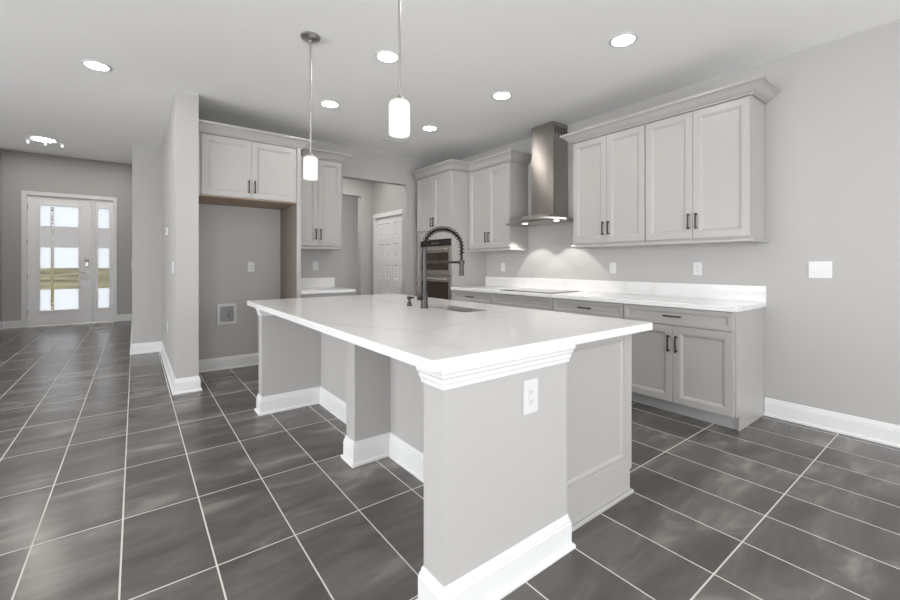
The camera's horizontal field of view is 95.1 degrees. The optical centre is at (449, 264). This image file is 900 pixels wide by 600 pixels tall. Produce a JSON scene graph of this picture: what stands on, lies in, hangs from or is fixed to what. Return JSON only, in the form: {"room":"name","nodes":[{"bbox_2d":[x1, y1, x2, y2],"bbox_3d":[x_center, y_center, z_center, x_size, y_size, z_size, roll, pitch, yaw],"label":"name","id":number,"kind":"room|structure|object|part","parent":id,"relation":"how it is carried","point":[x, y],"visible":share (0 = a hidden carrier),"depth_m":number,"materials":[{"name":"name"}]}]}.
{"room":"kitchen","nodes":[
{"label":"kitchen","id":0,"kind":"room"},
{"bbox_2d":[0,148,1,321],"bbox_3d":[-7.674,-0.480,6.637,0.120,3.400,2.830,0,0,-37],"label":"wall","id":1,"kind":"structure","parent":0,"point":[0,148],"depth_m":7.71,"materials":[{"name":"beige paint"}]},
{"bbox_2d":[2,149,131,320],"bbox_3d":[-7.741,-0.480,8.444,2.210,3.400,0.120,0,0,-37],"label":"wall","id":2,"kind":"structure","parent":0,"point":[26,171],"depth_m":8.20,"materials":[{"name":"beige paint"}]},
{"bbox_2d":[0,314,131,329],"bbox_3d":[-6.845,1.149,7.272,1.970,0.142,2.830,0,0,-37],"label":"baseboard","id":3,"kind":"structure","parent":2,"relation":"attached to","point":[122,317],"depth_m":7.91,"materials":[{"name":"white paint"}]},
{"bbox_2d":[21,190,116,327],"bbox_3d":[-7.737,-0.105,8.423,1.438,2.650,0.157,0,0,-37],"label":"door","id":4,"kind":"structure","parent":2,"relation":"in","point":[69,241],"depth_m":8.39,"materials":[{"name":"white paint"}]},
{"bbox_3d":[-8.053,-0.133,8.194,0.159,2.105,0.008,0,0,-37],"label":"glass pane","id":5,"kind":"part","parent":4,"relation":"part of","materials":[{"name":"glass"}]},
{"bbox_3d":[-7.806,-0.133,8.383,0.377,2.105,0.008,0,0,-37],"label":"glass pane","id":6,"kind":"part","parent":4,"relation":"part of","materials":[{"name":"glass"}]},
{"bbox_3d":[-7.348,-0.133,8.734,0.194,2.105,0.008,0,0,-37],"label":"glass pane","id":7,"kind":"part","parent":4,"relation":"part of","materials":[{"name":"glass"}]},
{"bbox_2d":[132,144,161,343],"bbox_3d":[-5.486,-0.480,7.393,0.335,3.400,4.290,0,0,-37],"label":"wall","id":8,"kind":"structure","parent":0,"point":[146,160],"depth_m":5.68,"materials":[{"name":"beige paint"}]},
{"bbox_2d":[162,90,198,378],"bbox_3d":[-3.278,-0.211,4.937,0.185,2.862,2.535,0,0,-37],"label":"wall partition","id":9,"kind":"structure","parent":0,"point":[180,149],"depth_m":3.96,"materials":[{"name":"beige paint"}]},
{"bbox_2d":[130,322,201,394],"bbox_3d":[-4.789,1.149,6.352,0.382,0.142,6.726,0,0,-42],"label":"baseboard","id":10,"kind":"structure","parent":9,"relation":"attached to","point":[188,384],"depth_m":4.35,"materials":[{"name":"white paint"}]},
{"bbox_2d":[199,124,436,359],"bbox_3d":[-1.520,-0.211,5.731,3.573,2.862,0.120,0,0,-37],"label":"wall","id":11,"kind":"structure","parent":0,"point":[230,237],"depth_m":5.01,"materials":[{"name":"beige paint"}]},
{"bbox_2d":[217,303,235,324],"bbox_3d":[-2.605,0.577,4.805,0.204,0.240,0.035,0,0,-37],"label":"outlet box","id":12,"kind":"object","parent":11,"relation":"attached to","point":[226,313],"visible":1,"depth_m":4.81,"materials":[{"name":"white plastic"}]},
{"bbox_3d":[-2.612,0.579,4.818,0.144,0.180,0.003,0,0,-37],"label":"plate","id":13,"kind":"part","parent":12,"relation":"part of","materials":[{"name":"grey plastic"}]},
{"bbox_2d":[199,353,258,372],"bbox_3d":[-2.511,1.149,4.880,0.965,0.142,0.027,0,0,-37],"label":"baseboard","id":14,"kind":"structure","parent":11,"relation":"attached to","point":[229,362],"depth_m":4.82,"materials":[{"name":"white paint"}]},
{"bbox_2d":[248,262,253,271],"bbox_3d":[-2.404,0.030,4.973,0.073,0.117,0.010,0,0,-37],"label":"outlet","id":15,"kind":"object","parent":11,"relation":"attached to","point":[250,264],"visible":1,"depth_m":4.97,"materials":[{"name":"white plastic"}]},
{"bbox_2d":[199,119,351,162],"bbox_3d":[-1.984,-1.365,4.826,1.729,0.098,0.749,0,0,-37],"label":"crown molding","id":16,"kind":"structure","parent":11,"relation":"attached to","point":[209,127],"depth_m":4.43,"materials":[{"name":"grey paint"}]},
{"bbox_2d":[313,262,317,269],"bbox_3d":[-1.780,0.020,5.451,0.073,0.117,0.010,0,0,-37],"label":"outlet","id":17,"kind":"object","parent":11,"relation":"attached to","point":[315,264],"visible":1,"depth_m":5.45,"materials":[{"name":"white plastic"}]},
{"bbox_2d":[301,277,334,287],"bbox_3d":[-1.831,0.240,5.403,0.655,0.131,0.021,0,0,-37],"label":"backsplash","id":18,"kind":"structure","parent":11,"relation":"attached to","point":[325,281],"depth_m":5.45,"materials":[{"name":"white stone"}]},
{"bbox_2d":[301,157,342,249],"bbox_3d":[-1.729,-0.752,5.253,0.637,1.125,0.382,0,0,-37],"label":"upper cabinet","id":19,"kind":"object","parent":11,"relation":"attached to","point":[320,198],"visible":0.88,"depth_m":5.16,"materials":[{"name":"grey paint"}]},
{"bbox_3d":[-1.770,-0.767,5.036,0.303,1.071,0.020,0,0,-37],"label":"door","id":20,"kind":"part","parent":19,"relation":"part of","materials":[{"name":"grey paint"}]},
{"bbox_3d":[-1.739,-0.205,5.265,0.637,0.030,0.350,0,0,-37],"label":"light rail","id":21,"kind":"part","parent":19,"relation":"part of","materials":[{"name":"grey paint"}]},
{"bbox_3d":[-1.527,-0.767,5.222,0.303,1.071,0.020,0,0,-37],"label":"door","id":22,"kind":"part","parent":19,"relation":"part of","materials":[{"name":"grey paint"}]},
{"bbox_2d":[343,195,357,294],"bbox_3d":[-2.853,-0.211,8.319,2.783,2.862,0.120,0,0,-37],"label":"wall","id":23,"kind":"structure","parent":0,"point":[350,203],"depth_m":8.80,"materials":[{"name":"beige paint"}]},
{"bbox_2d":[343,178,371,294],"bbox_3d":[-2.157,-0.211,6.988,2.030,2.862,0.120,0,0,-37],"label":"wall","id":24,"kind":"structure","parent":0,"point":[360,189],"depth_m":7.39,"materials":[{"name":"beige paint"}]},
{"bbox_2d":[372,182,401,294],"bbox_3d":[-0.977,-0.211,7.019,0.120,2.862,1.265,0,0,-37],"label":"wall","id":25,"kind":"structure","parent":0,"point":[385,197],"depth_m":7.12,"materials":[{"name":"beige paint"}]},
{"bbox_2d":[373,209,401,293],"bbox_3d":[-0.978,0.163,6.996,0.128,2.115,1.220,0,0,-37],"label":"door","id":26,"kind":"structure","parent":25,"relation":"in","point":[387,226],"depth_m":7.08,"materials":[{"name":"white paint"}]},
{"bbox_2d":[0,321,899,599],"bbox_3d":[-2.743,1.280,2.812,9.303,0.120,15.240,0,0,-37],"label":"floor","id":27,"kind":"structure","parent":0,"point":[115,485],"depth_m":2.10,"materials":[{"name":"grey tile"}]},
{"bbox_2d":[199,132,300,298],"bbox_3d":[-2.287,-0.048,4.627,1.008,2.535,0.697,0,0,-37],"label":"surround","id":28,"kind":"object","parent":27,"relation":"on","point":[232,171],"visible":0.9,"depth_m":4.46,"materials":[{"name":"grey paint"}]},
{"bbox_3d":[-2.293,-1.001,4.239,0.456,0.602,0.020,0,0,-37],"label":"door","id":29,"kind":"part","parent":28,"relation":"part of","materials":[{"name":"grey paint"}]},
{"bbox_3d":[-1.925,-1.001,4.520,0.465,0.602,0.020,0,0,-37],"label":"door","id":30,"kind":"part","parent":28,"relation":"part of","materials":[{"name":"grey paint"}]},
{"bbox_3d":[-1.915,-0.048,4.934,0.043,2.535,0.663,0,0,-37],"label":"panel","id":31,"kind":"part","parent":28,"relation":"part of","materials":[{"name":"grey paint"}]},
{"bbox_2d":[301,292,352,297],"bbox_3d":[-1.636,0.781,5.148,0.658,0.878,0.662,0,0,-37],"label":"base cabinet","id":32,"kind":"object","parent":27,"relation":"on","point":[344,293],"visible":0.02,"depth_m":4.91,"materials":[{"name":"grey paint"}]},
{"bbox_2d":[301,277,355,293],"bbox_3d":[-1.633,0.258,5.158,0.675,0.166,0.652,0,0,-37],"label":"countertop","id":33,"kind":"structure","parent":32,"relation":"on","point":[325,284],"depth_m":5.35,"materials":[{"name":"white stone"}]},
{"bbox_2d":[254,308,575,599],"bbox_3d":[-0.548,0.781,2.608,0.714,0.877,2.652,0,0,-37],"label":"kitchen island","id":34,"kind":"object","parent":27,"relation":"on","point":[493,475],"visible":0.8,"depth_m":1.62,"materials":[{"name":"beige paint"}]},
{"bbox_3d":[-1.313,0.381,3.586,0.686,0.076,0.167,0,0,-37],"label":"counter trim","id":35,"kind":"part","parent":34,"relation":"part of","materials":[{"name":"white paint"}]},
{"bbox_2d":[247,294,652,371],"bbox_3d":[-0.323,0.324,2.823,1.424,0.036,2.740,0,0,-37],"label":"island countertop","id":36,"kind":"structure","parent":34,"relation":"on","point":[429,339],"depth_m":2.01,"materials":[{"name":"white stone"}]},
{"bbox_2d":[406,296,414,305],"bbox_3d":[-0.291,0.271,3.051,0.067,0.070,0.044,0,0,-37],"label":"soap dispenser","id":37,"kind":"object","parent":36,"relation":"on","point":[409,298],"visible":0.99,"depth_m":3.03,"materials":[{"name":"grey metal"}]},
{"bbox_2d":[414,226,464,307],"bbox_3d":[-0.066,0.014,2.972,0.431,0.584,0.058,0,0,-37],"label":"faucet","id":38,"kind":"object","parent":36,"relation":"on","point":[424,294],"visible":1,"depth_m":2.88,"materials":[{"name":"grey metal"}]},
{"bbox_3d":[-0.218,0.185,2.860,0.054,0.130,0.038,0,0,-37],"label":"lever","id":39,"kind":"part","parent":38,"relation":"part of","materials":[{"name":"grey metal"}]},
{"bbox_3d":[-0.032,-0.015,2.998,0.346,0.033,0.045,0,0,-37],"label":"support arm","id":40,"kind":"part","parent":38,"relation":"part of","materials":[{"name":"grey metal"}]},
{"bbox_2d":[428,305,486,311],"bbox_3d":[0.037,0.415,2.874,0.216,0.217,0.478,0,0,-37],"label":"sink","id":41,"kind":"object","parent":36,"relation":"in","point":[445,307],"visible":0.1,"depth_m":3.03,"materials":[{"name":"silver metal"}]},
{"bbox_3d":[0.205,0.381,1.625,0.712,0.076,0.173,0,0,-37],"label":"counter trim","id":42,"kind":"part","parent":34,"relation":"part of","materials":[{"name":"white paint"}]},
{"bbox_2d":[523,378,537,414],"bbox_3d":[0.320,0.522,1.630,0.085,0.135,0.010,0,0,-37],"label":"outlet","id":43,"kind":"object","parent":34,"relation":"attached to","point":[530,387],"visible":1,"depth_m":1.62,"materials":[{"name":"white plastic"}]},
{"bbox_2d":[528,387,533,405],"bbox_3d":[0.322,0.522,1.628,0.033,0.066,0.003,0,0,-37],"label":"receptacle","id":44,"kind":"object","parent":43,"relation":"attached to","point":[530,389],"depth_m":1.63,"materials":[{"name":"grey plastic"}]},
{"bbox_2d":[417,170,485,299],"bbox_3d":[-0.008,-0.037,6.144,0.667,2.515,0.893,0,0,-37],"label":"oven tower","id":45,"kind":"object","parent":27,"relation":"on","point":[442,198],"visible":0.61,"depth_m":5.79,"materials":[{"name":"grey paint"}]},
{"bbox_3d":[-0.368,-0.889,6.137,0.020,0.788,0.426,0,0,-37],"label":"door","id":46,"kind":"part","parent":45,"relation":"part of","materials":[{"name":"grey paint"}]},
{"bbox_2d":[419,275,450,299],"bbox_3d":[-0.038,0.476,6.072,0.576,0.638,0.732,0,0,-37],"label":"wall oven","id":47,"kind":"object","parent":45,"relation":"in","point":[438,286],"visible":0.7,"depth_m":5.84,"materials":[{"name":"grey"}]},
{"bbox_3d":[-0.247,0.207,5.912,0.052,0.022,0.632,0,0,-37],"label":"handle","id":48,"kind":"part","parent":47,"relation":"part of","materials":[{"name":"silver metal"}]},
{"bbox_2d":[419,240,450,274],"bbox_3d":[-0.038,-0.096,6.072,0.576,0.492,0.732,0,0,-37],"label":"wall oven","id":49,"kind":"object","parent":45,"relation":"in","point":[439,250],"visible":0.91,"depth_m":5.85,"materials":[{"name":"grey metal"}]},
{"bbox_3d":[-0.216,-0.302,5.936,0.022,0.080,0.732,0,0,-37],"label":"control panel","id":50,"kind":"part","parent":49,"relation":"part of","materials":[{"name":"black glass"}]},
{"bbox_3d":[-0.108,-0.889,5.798,0.020,0.788,0.426,0,0,-37],"label":"door","id":51,"kind":"part","parent":45,"relation":"part of","materials":[{"name":"grey paint"}]},
{"bbox_2d":[452,290,490,303],"bbox_3d":[0.500,0.781,5.481,0.665,0.878,0.769,0,0,-37],"label":"base cabinet","id":52,"kind":"object","parent":27,"relation":"on","point":[459,295],"visible":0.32,"depth_m":5.28,"materials":[{"name":"grey paint"}]},
{"bbox_2d":[491,293,552,310],"bbox_3d":[1.016,0.781,4.807,0.665,0.878,0.925,0,0,-37],"label":"base cabinet","id":53,"kind":"object","parent":27,"relation":"on","point":[521,301],"visible":0.1,"depth_m":4.59,"materials":[{"name":"grey paint"}]},
{"bbox_2d":[553,298,623,318],"bbox_3d":[1.533,0.781,4.131,0.665,0.878,0.773,0,0,-37],"label":"base cabinet","id":54,"kind":"object","parent":27,"relation":"on","point":[584,307],"visible":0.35,"depth_m":3.91,"materials":[{"name":"grey paint"}]},
{"bbox_2d":[567,334,633,531],"bbox_3d":[-0.029,0.781,3.033,0.677,0.877,2.549,0,0,-37],"label":"island end panel","id":55,"kind":"object","parent":27,"relation":"on","point":[599,372],"visible":0.09,"depth_m":2.04,"materials":[{"name":"grey paint"}]},
{"bbox_3d":[0.703,0.703,2.012,0.538,0.635,0.011,0,0,-37],"label":"panel moulding","id":56,"kind":"part","parent":55,"relation":"part of","materials":[{"name":"grey paint"}]},
{"bbox_3d":[0.726,1.210,2.039,0.612,0.019,0.054,0,0,-37],"label":"shoe moulding","id":57,"kind":"part","parent":55,"relation":"part of","materials":[{"name":"grey paint"}]},
{"bbox_3d":[0.843,0.724,2.378,0.020,0.743,0.420,0,0,-37],"label":"door","id":58,"kind":"part","parent":55,"relation":"part of","materials":[{"name":"grey paint"}]},
{"bbox_2d":[624,303,764,430],"bbox_3d":[2.032,0.781,3.480,0.665,0.878,0.863,0,0,-37],"label":"base cabinet","id":59,"kind":"object","parent":27,"relation":"on","point":[705,365],"visible":0.94,"depth_m":3.21,"materials":[{"name":"grey paint"}]},
{"bbox_2d":[451,276,766,311],"bbox_3d":[1.285,0.258,4.461,0.660,0.166,3.346,0,0,-37],"label":"countertop","id":60,"kind":"structure","parent":59,"relation":"on","point":[715,297],"depth_m":3.93,"materials":[{"name":"white stone"}]},
{"bbox_2d":[500,288,578,292],"bbox_3d":[1.031,0.302,4.790,0.510,0.006,0.755,0,0,-37],"label":"cooktop","id":61,"kind":"object","parent":60,"relation":"in","point":[537,290],"visible":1,"depth_m":4.72,"materials":[{"name":"black glass"}]},
{"bbox_3d":[1.669,0.801,3.479,0.020,0.614,0.418,0,0,-37],"label":"door","id":62,"kind":"part","parent":59,"relation":"part of","materials":[{"name":"grey paint"}]},
{"bbox_3d":[1.758,0.635,3.319,0.034,0.135,0.011,0,0,-37],"label":"pull handle","id":63,"kind":"part","parent":59,"relation":"part of","materials":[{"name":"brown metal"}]},
{"bbox_3d":[1.776,0.415,3.295,0.034,0.011,0.135,0,0,-37],"label":"pull handle","id":64,"kind":"part","parent":59,"relation":"part of","materials":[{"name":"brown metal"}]},
{"bbox_3d":[1.794,0.635,3.272,0.034,0.135,0.011,0,0,-37],"label":"pull handle","id":65,"kind":"part","parent":59,"relation":"part of","materials":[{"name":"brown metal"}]},
{"bbox_3d":[1.797,0.417,3.312,0.020,0.138,0.839,0,0,-37],"label":"drawer","id":66,"kind":"part","parent":59,"relation":"part of","materials":[{"name":"grey paint"}]},
{"bbox_3d":[1.925,0.801,3.144,0.020,0.614,0.418,0,0,-37],"label":"door","id":67,"kind":"part","parent":59,"relation":"part of","materials":[{"name":"grey paint"}]},
{"bbox_3d":[2.303,0.781,3.170,0.611,0.878,0.030,0,0,-37],"label":"panel","id":68,"kind":"part","parent":59,"relation":"part of","materials":[{"name":"grey paint"}]},
{"bbox_2d":[0,0,899,163],"bbox_3d":[-2.727,-2.017,2.792,9.303,0.750,15.190,0,0,-37],"label":"ceiling","id":69,"kind":"structure","parent":0,"point":[247,62],"depth_m":3.31,"materials":[{"name":"paint"}]},
{"bbox_2d":[26,136,63,147],"bbox_3d":[-5.325,-1.614,5.394,0.370,0.055,0.299,0,0,-37],"label":"ceiling fixture","id":70,"kind":"object","parent":69,"relation":"attached to","point":[45,140],"visible":1,"depth_m":5.39,"materials":[{"name":"white glass"}]},
{"bbox_2d":[81,60,111,71],"bbox_3d":[-2.915,-1.638,3.398,0.196,0.007,0.196,0,0,-37],"label":"recessed light","id":71,"kind":"object","parent":69,"relation":"in","point":[92,64],"visible":1,"depth_m":3.39,"materials":[{"name":"white plastic"}]},
{"bbox_2d":[301,31,319,180],"bbox_3d":[-1.005,-1.128,2.966,0.136,1.028,0.136,0,0,-37],"label":"pendant light","id":72,"kind":"object","parent":69,"relation":"hanging from","point":[310,162],"visible":1,"depth_m":2.94,"materials":[{"name":"white glass"}]},
{"bbox_3d":[-1.005,-0.694,2.966,0.100,0.160,0.100,0,0,-37],"label":"lamp shade","id":73,"kind":"part","parent":72,"relation":"part of","materials":[{"name":"white glass"}]},
{"bbox_3d":[-1.005,-1.190,2.966,0.013,0.815,0.013,0,0,-37],"label":"rod","id":74,"kind":"part","parent":72,"relation":"part of","materials":[{"name":"silver metal"}]},
{"bbox_2d":[320,100,339,107],"bbox_3d":[-1.228,-1.638,4.211,0.196,0.007,0.196,0,0,-37],"label":"recessed light","id":75,"kind":"object","parent":69,"relation":"in","point":[326,103],"visible":1,"depth_m":4.20,"materials":[{"name":"white plastic"}]},
{"bbox_2d":[375,50,397,62],"bbox_3d":[-0.492,-1.638,3.248,0.196,0.007,0.196,0,0,-37],"label":"recessed light","id":76,"kind":"object","parent":69,"relation":"in","point":[387,56],"visible":0.91,"depth_m":3.24,"materials":[{"name":"white plastic"}]},
{"bbox_2d":[381,135,410,143],"bbox_3d":[-0.709,-1.637,5.401,0.340,0.009,0.180,0,0,-37],"label":"ceiling vent","id":77,"kind":"object","parent":69,"relation":"in","point":[389,138],"visible":1,"depth_m":5.39,"materials":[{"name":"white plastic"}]},
{"bbox_2d":[389,0,409,137],"bbox_3d":[-0.240,-1.128,1.954,0.136,1.028,0.136,0,0,-37],"label":"pendant light","id":78,"kind":"object","parent":69,"relation":"hanging from","point":[399,107],"visible":1,"depth_m":1.92,"materials":[{"name":"white glass"}]},
{"bbox_3d":[-0.240,-1.190,1.954,0.013,0.815,0.013,0,0,-37],"label":"rod","id":79,"kind":"part","parent":78,"relation":"part of","materials":[{"name":"silver metal"}]},
{"bbox_3d":[-0.240,-0.694,1.954,0.100,0.160,0.100,0,0,-37],"label":"lamp shade","id":80,"kind":"part","parent":78,"relation":"part of","materials":[{"name":"white glass"}]},
{"bbox_2d":[422,125,437,130],"bbox_3d":[-0.244,-1.638,4.958,0.196,0.007,0.196,0,0,-37],"label":"recessed light","id":81,"kind":"object","parent":69,"relation":"in","point":[428,127],"visible":1,"depth_m":4.96,"materials":[{"name":"white plastic"}]},
{"bbox_2d":[492,91,511,99],"bbox_3d":[0.504,-1.638,4.000,0.196,0.007,0.196,0,0,-37],"label":"recessed light","id":82,"kind":"object","parent":69,"relation":"in","point":[502,95],"visible":1,"depth_m":3.99,"materials":[{"name":"white plastic"}]},
{"bbox_2d":[609,32,637,46],"bbox_3d":[1.267,-1.638,3.010,0.196,0.007,0.196,0,0,-37],"label":"recessed light","id":83,"kind":"object","parent":69,"relation":"in","point":[628,38],"visible":1,"depth_m":3.00,"materials":[{"name":"white plastic"}]},
{"bbox_2d":[446,19,899,425],"bbox_3d":[2.686,-0.211,3.274,0.120,2.862,9.135,0,0,-37],"label":"wall","id":84,"kind":"structure","parent":0,"point":[833,124],"depth_m":3.08,"materials":[{"name":"beige paint"}]},
{"bbox_2d":[412,149,531,179],"bbox_3d":[0.165,-1.351,5.640,1.937,0.110,0.440,0,0,33],"label":"crown molding","id":85,"kind":"structure","parent":84,"relation":"attached to","point":[508,155],"depth_m":5.55,"materials":[{"name":"grey paint"}]},
{"bbox_2d":[469,161,528,251],"bbox_3d":[0.631,-0.736,5.550,0.373,1.118,0.818,0,0,-37],"label":"upper cabinet","id":86,"kind":"object","parent":84,"relation":"attached to","point":[498,194],"visible":1,"depth_m":5.34,"materials":[{"name":"grey paint"}]},
{"bbox_3d":[0.391,-0.751,5.629,0.020,1.064,0.394,0,0,-37],"label":"door","id":87,"kind":"part","parent":86,"relation":"part of","materials":[{"name":"grey paint"}]},
{"bbox_3d":[0.644,-0.192,5.559,0.341,0.030,0.818,0,0,-37],"label":"light rail","id":88,"kind":"part","parent":86,"relation":"part of","materials":[{"name":"grey paint"}]},
{"bbox_3d":[0.632,-0.751,5.314,0.020,1.064,0.394,0,0,-37],"label":"door","id":89,"kind":"part","parent":86,"relation":"part of","materials":[{"name":"grey paint"}]},
{"bbox_2d":[501,263,504,270],"bbox_3d":[0.735,0.038,5.717,0.010,0.117,0.073,0,0,-37],"label":"outlet","id":90,"kind":"object","parent":84,"relation":"attached to","point":[502,264],"visible":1,"depth_m":5.71,"materials":[{"name":"white plastic"}]},
{"bbox_2d":[505,121,572,227],"bbox_3d":[1.090,-1.060,4.839,0.510,1.161,0.910,0,0,-37],"label":"range hood","id":91,"kind":"object","parent":84,"relation":"attached to","point":[549,160],"visible":0.97,"depth_m":4.80,"materials":[{"name":"silver metal"}]},
{"bbox_2d":[571,124,645,248],"bbox_3d":[1.668,-0.736,4.195,0.373,1.118,0.803,0,0,-37],"label":"upper cabinet","id":92,"kind":"object","parent":84,"relation":"attached to","point":[608,170],"visible":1,"depth_m":4.07,"materials":[{"name":"grey paint"}]},
{"bbox_3d":[1.443,-0.751,4.254,0.020,1.064,0.386,0,0,-37],"label":"door","id":93,"kind":"part","parent":92,"relation":"part of","materials":[{"name":"grey paint"}]},
{"bbox_3d":[1.522,-0.362,4.107,0.034,0.135,0.011,0,0,-37],"label":"pull handle","id":94,"kind":"part","parent":92,"relation":"part of","materials":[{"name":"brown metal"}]},
{"bbox_3d":[1.681,-0.192,4.205,0.341,0.030,0.803,0,0,-37],"label":"light rail","id":95,"kind":"part","parent":92,"relation":"part of","materials":[{"name":"grey paint"}]},
{"bbox_3d":[1.680,-0.751,3.945,0.020,1.064,0.386,0,0,-37],"label":"door","id":96,"kind":"part","parent":92,"relation":"part of","materials":[{"name":"grey paint"}]},
{"bbox_2d":[610,263,615,273],"bbox_3d":[1.742,0.038,4.401,0.010,0.117,0.073,0,0,-37],"label":"outlet","id":97,"kind":"object","parent":84,"relation":"attached to","point":[612,265],"visible":1,"depth_m":4.39,"materials":[{"name":"white plastic"}]},
{"bbox_2d":[485,276,766,301],"bbox_3d":[1.539,0.240,4.655,0.021,0.131,3.346,0,0,-37],"label":"backsplash","id":98,"kind":"structure","parent":84,"relation":"attached to","point":[688,290],"depth_m":4.09,"materials":[{"name":"white stone"}]},
{"bbox_2d":[693,262,701,274],"bbox_3d":[2.248,0.038,3.739,0.010,0.117,0.073,0,0,-37],"label":"outlet","id":99,"kind":"object","parent":84,"relation":"attached to","point":[697,266],"visible":1,"depth_m":3.73,"materials":[{"name":"white plastic"}]},
{"bbox_2d":[645,95,767,244],"bbox_3d":[2.167,-0.736,3.543,0.373,1.118,0.836,0,0,-37],"label":"upper cabinet","id":100,"kind":"object","parent":84,"relation":"attached to","point":[705,168],"visible":1,"depth_m":3.38,"materials":[{"name":"grey paint"}]},
{"bbox_3d":[1.924,-0.751,3.626,0.020,1.064,0.402,0,0,-37],"label":"door","id":101,"kind":"part","parent":100,"relation":"part of","materials":[{"name":"grey paint"}]},
{"bbox_2d":[560,75,780,143],"bbox_3d":[1.902,-1.340,3.847,0.425,0.088,1.809,0,0,-37],"label":"crown molding","id":102,"kind":"structure","parent":100,"relation":"attached to","point":[764,90],"depth_m":3.46,"materials":[{"name":"grey paint"}]},
{"bbox_3d":[2.044,-0.362,3.425,0.034,0.135,0.011,0,0,-37],"label":"pull handle","id":103,"kind":"part","parent":100,"relation":"part of","materials":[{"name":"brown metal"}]},
{"bbox_3d":[2.180,-0.192,3.553,0.341,0.030,0.836,0,0,-37],"label":"light rail","id":104,"kind":"part","parent":100,"relation":"part of","materials":[{"name":"grey paint"}]},
{"bbox_3d":[2.171,-0.751,3.304,0.020,1.064,0.402,0,0,-37],"label":"door","id":105,"kind":"part","parent":100,"relation":"part of","materials":[{"name":"grey paint"}]},
{"bbox_2d":[808,261,831,278],"bbox_3d":[2.760,0.040,3.070,0.011,0.127,0.135,0,0,-37],"label":"light switch","id":106,"kind":"object","parent":84,"relation":"attached to","point":[816,269],"visible":1,"depth_m":3.07,"materials":[{"name":"white plastic"}]},
{"bbox_2d":[763,397,899,447],"bbox_3d":[3.972,1.149,1.474,0.027,0.142,4.712,0,0,-37],"label":"baseboard","id":107,"kind":"structure","parent":84,"relation":"attached to","point":[854,426],"depth_m":3.00,"materials":[{"name":"white paint"}]}
]}

